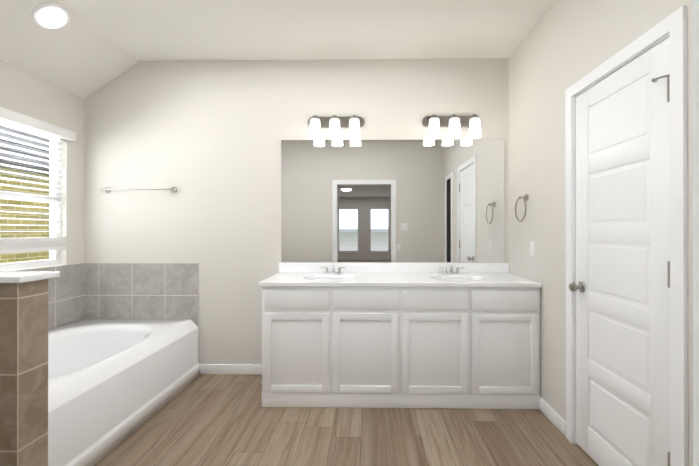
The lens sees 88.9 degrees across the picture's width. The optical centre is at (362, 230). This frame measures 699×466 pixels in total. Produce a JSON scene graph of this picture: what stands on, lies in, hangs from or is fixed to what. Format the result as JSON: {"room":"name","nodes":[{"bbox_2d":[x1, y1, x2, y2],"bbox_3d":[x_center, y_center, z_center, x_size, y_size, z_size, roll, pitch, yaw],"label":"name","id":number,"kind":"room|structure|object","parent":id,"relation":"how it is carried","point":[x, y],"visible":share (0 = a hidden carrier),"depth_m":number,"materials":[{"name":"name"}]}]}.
{"room":"bathroom","nodes":[
{"label":"bathroom","id":0,"kind":"room"},
{"bbox_2d":[0,60,83,270],"bbox_3d":[-2.537,-0.221,1.727,0.120,2.940,2.815,0,0,1],"label":"wall","id":1,"kind":"structure","parent":0,"point":[26,94],"depth_m":2.95,"materials":[{"name":"white paint"}]},
{"bbox_2d":[0,120,65,270],"bbox_3d":[-2.518,-0.258,2.505,0.127,1.083,0.892,0,0,1],"label":"window blinds","id":2,"kind":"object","parent":1,"relation":"in","point":[54,243],"depth_m":2.70,"materials":[{"name":"white plastic"}]},
{"bbox_2d":[0,107,75,140],"bbox_3d":[-2.429,-0.785,2.504,0.063,0.072,0.930,0,0,1],"label":"blind valance","id":3,"kind":"object","parent":2,"relation":"attached to","point":[13,117],"visible":1,"depth_m":2.61,"materials":[{"name":"white wood"}]},
{"bbox_2d":[14,263,198,361],"bbox_3d":[-1.958,0.766,2.306,1.017,0.968,1.632,0,0,1],"label":"tile surround","id":4,"kind":"object","parent":1,"relation":"attached to","point":[78,291],"visible":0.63,"depth_m":3.11,"materials":[{"name":"grey tile"}]},
{"bbox_2d":[0,0,554,98],"bbox_3d":[-0.621,-1.369,1.755,3.990,0.604,2.935,0,0,1],"label":"ceiling","id":5,"kind":"structure","parent":0,"point":[90,48],"depth_m":2.61,"materials":[{"name":"white paint"}]},
{"bbox_2d":[31,3,69,29],"bbox_3d":[-2.073,-1.421,2.369,0.179,0.124,0.216,0,0,1],"label":"recessed light","id":6,"kind":"object","parent":5,"relation":"in","point":[50,17],"depth_m":2.35,"materials":[{"name":"white glass"}]},
{"bbox_2d":[84,58,508,363],"bbox_3d":[-0.596,-0.218,3.159,4.010,2.940,0.120,0,0,1],"label":"wall","id":7,"kind":"structure","parent":0,"point":[205,138],"depth_m":3.11,"materials":[{"name":"white paint"}]},
{"bbox_2d":[101,187,176,193],"bbox_3d":[-1.949,-0.354,3.088,0.650,0.060,0.072,0,0,1],"label":"towel rail","id":8,"kind":"object","parent":7,"relation":"attached to","point":[106,190],"visible":1,"depth_m":3.06,"materials":[{"name":"silver metal"}]},
{"bbox_2d":[200,364,261,374],"bbox_3d":[-1.071,1.210,3.098,0.727,0.085,0.013,0,0,1],"label":"baseboard","id":9,"kind":"structure","parent":7,"relation":"attached to","point":[252,369],"depth_m":3.09,"materials":[{"name":"white wood"}]},
{"bbox_2d":[308,115,363,139],"bbox_3d":[-0.231,-0.877,3.000,0.488,0.213,0.186,0,0,1],"label":"vanity light","id":10,"kind":"object","parent":7,"relation":"attached to","point":[334,124],"visible":0.98,"depth_m":2.93,"materials":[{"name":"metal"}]},
{"bbox_2d":[281,139,503,261],"bbox_3d":[0.256,-0.256,3.081,1.923,1.058,0.006,0,0,1],"label":"mirror","id":11,"kind":"object","parent":7,"relation":"attached to","point":[442,200],"visible":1,"depth_m":3.08,"materials":[{"name":"clear glass"}]},
{"bbox_2d":[278,262,509,273],"bbox_3d":[0.265,0.320,3.070,1.980,0.088,0.020,0,0,1],"label":"backsplash","id":12,"kind":"structure","parent":7,"relation":"attached to","point":[284,267],"depth_m":3.06,"materials":[{"name":"white stone"}]},
{"bbox_2d":[422,114,481,138],"bbox_3d":[0.760,-0.877,2.982,0.496,0.213,0.186,0,0,1],"label":"vanity light","id":13,"kind":"object","parent":7,"relation":"attached to","point":[433,123],"visible":0.98,"depth_m":2.92,"materials":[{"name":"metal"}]},
{"bbox_2d":[95,374,597,465],"bbox_3d":[-0.607,1.288,-3.192,5.400,0.100,12.875,0,0,1],"label":"floor","id":14,"kind":"structure","parent":0,"point":[215,420],"depth_m":2.16,"materials":[{"name":"brown wood"}]},
{"bbox_2d":[0,279,47,465],"bbox_3d":[-1.895,0.723,1.425,1.175,1.050,0.128,0,0,1],"label":"wall pier","id":15,"kind":"object","parent":14,"relation":"on","point":[23,374],"visible":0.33,"depth_m":1.38,"materials":[{"name":"tile"}]},
{"bbox_2d":[0,271,59,282],"bbox_3d":[-1.879,0.185,1.426,1.206,0.027,0.176,0,0,1],"label":"sill","id":16,"kind":"structure","parent":15,"relation":"on","point":[17,276],"depth_m":1.39,"materials":[{"name":"white stone"}]},
{"bbox_2d":[48,319,199,465],"bbox_3d":[-1.936,1.010,2.301,1.039,0.480,1.617,0,0,1],"label":"bathtub","id":17,"kind":"object","parent":14,"relation":"on","point":[113,384],"visible":0.73,"depth_m":2.29,"materials":[{"name":"white plastic"}]},
{"bbox_2d":[259,286,541,408],"bbox_3d":[0.269,0.824,2.785,1.960,0.856,0.587,0,0,1],"label":"bathroom vanity","id":18,"kind":"object","parent":14,"relation":"on","point":[397,335],"depth_m":2.50,"materials":[{"name":"white wood"}]},
{"bbox_2d":[258,274,541,285],"bbox_3d":[0.259,0.380,2.781,1.980,0.032,0.597,0,0,1],"label":"countertop","id":19,"kind":"structure","parent":18,"relation":"on","point":[277,279],"depth_m":2.59,"materials":[{"name":"white stone"}]},
{"bbox_2d":[320,265,345,273],"bbox_3d":[-0.249,0.328,2.975,0.214,0.074,0.086,0,0,1],"label":"faucet","id":20,"kind":"object","parent":19,"relation":"on","point":[339,268],"depth_m":2.98,"materials":[{"name":"silver metal"}]},
{"bbox_2d":[439,266,463,273],"bbox_3d":[0.741,0.328,2.957,0.214,0.074,0.086,0,0,1],"label":"faucet","id":21,"kind":"object","parent":19,"relation":"on","point":[451,268],"depth_m":2.96,"materials":[{"name":"silver metal"}]},
{"bbox_2d":[509,0,692,465],"bbox_3d":[1.292,-0.221,1.657,0.120,2.940,2.815,0,0,1],"label":"wall","id":22,"kind":"structure","parent":0,"point":[562,47],"depth_m":2.31,"materials":[{"name":"white paint"}]},
{"bbox_2d":[515,194,527,221],"bbox_3d":[1.220,-0.172,2.711,0.062,0.212,0.191,0,0,1],"label":"towel ring","id":23,"kind":"object","parent":22,"relation":"attached to","point":[525,197],"visible":1,"depth_m":2.70,"materials":[{"name":"silver metal"}]},
{"bbox_2d":[530,241,534,256],"bbox_3d":[1.244,0.136,2.610,0.010,0.114,0.070,0,0,1],"label":"light switch","id":24,"kind":"object","parent":22,"relation":"attached to","point":[532,248],"visible":1,"depth_m":2.60,"materials":[{"name":"white plastic"}]},
{"bbox_2d":[540,398,565,435],"bbox_3d":[1.238,1.208,2.323,0.013,0.085,0.322,0,0,1],"label":"baseboard","id":25,"kind":"structure","parent":22,"relation":"attached to","point":[555,418],"depth_m":2.30,"materials":[{"name":"white wood"}]},
{"bbox_2d":[576,37,669,465],"bbox_3d":[1.256,0.229,1.744,0.036,2.015,0.665,0,0,1],"label":"closet door","id":26,"kind":"structure","parent":22,"relation":"in","point":[622,260],"depth_m":1.68,"materials":[{"name":"white wood"}]},
{"bbox_2d":[568,74,669,465],"bbox_3d":[1.217,0.181,1.723,0.075,1.612,0.638,0,0,-2],"label":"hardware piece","id":27,"kind":"object","parent":26,"relation":"attached to","point":[574,287],"visible":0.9,"depth_m":1.42,"materials":[{"name":"silver metal"}]},
{"bbox_2d":[565,5,687,465],"bbox_3d":[1.226,0.200,1.745,0.016,2.098,0.806,0,0,1],"label":"door frame","id":28,"kind":"structure","parent":22,"relation":"attached to","point":[673,25],"depth_m":1.38,"materials":[{"name":"white wood"}]},
{"bbox_3d":[-0.647,-0.224,0.345,3.950,2.940,0.120,0,0,1],"label":"wall","id":29,"kind":"structure","parent":0,"visible":0},
{"bbox_2d":[692,0,698,465],"bbox_3d":[-0.073,0.206,0.333,1.028,2.079,0.152,0,0,1],"label":"door frame","id":30,"kind":"structure","parent":29,"relation":"attached to","point":[695,38],"depth_m":0.40,"materials":[{"name":"white wood"}]},
{"bbox_3d":[-4.229,1.809,5.987,3.420,0.100,18.000,0,0,1],"label":"ground","id":31,"kind":"structure","parent":0,"visible":0},
{"bbox_2d":[0,167,49,262],"bbox_3d":[-5.439,0.384,6.012,0.200,2.750,16.000,0,0,1],"label":"brick wall","id":32,"kind":"structure","parent":31,"relation":"on","point":[38,255],"depth_m":5.63,"materials":[{"name":"yellow brick"}]},
{"bbox_2d":[0,125,49,165],"bbox_3d":[-5.429,-2.466,6.018,0.220,2.950,16.000,0,0,1],"label":"soffit","id":33,"kind":"structure","parent":32,"relation":"on","point":[5,148],"depth_m":5.59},
{"bbox_2d":[0,159,49,175],"bbox_3d":[-5.277,-0.986,6.012,0.075,0.110,16.000,0,0,1],"label":"beam","id":34,"kind":"structure","parent":33,"relation":"attached to","point":[3,161],"depth_m":5.52,"materials":[{"name":"grey"}]}
]}

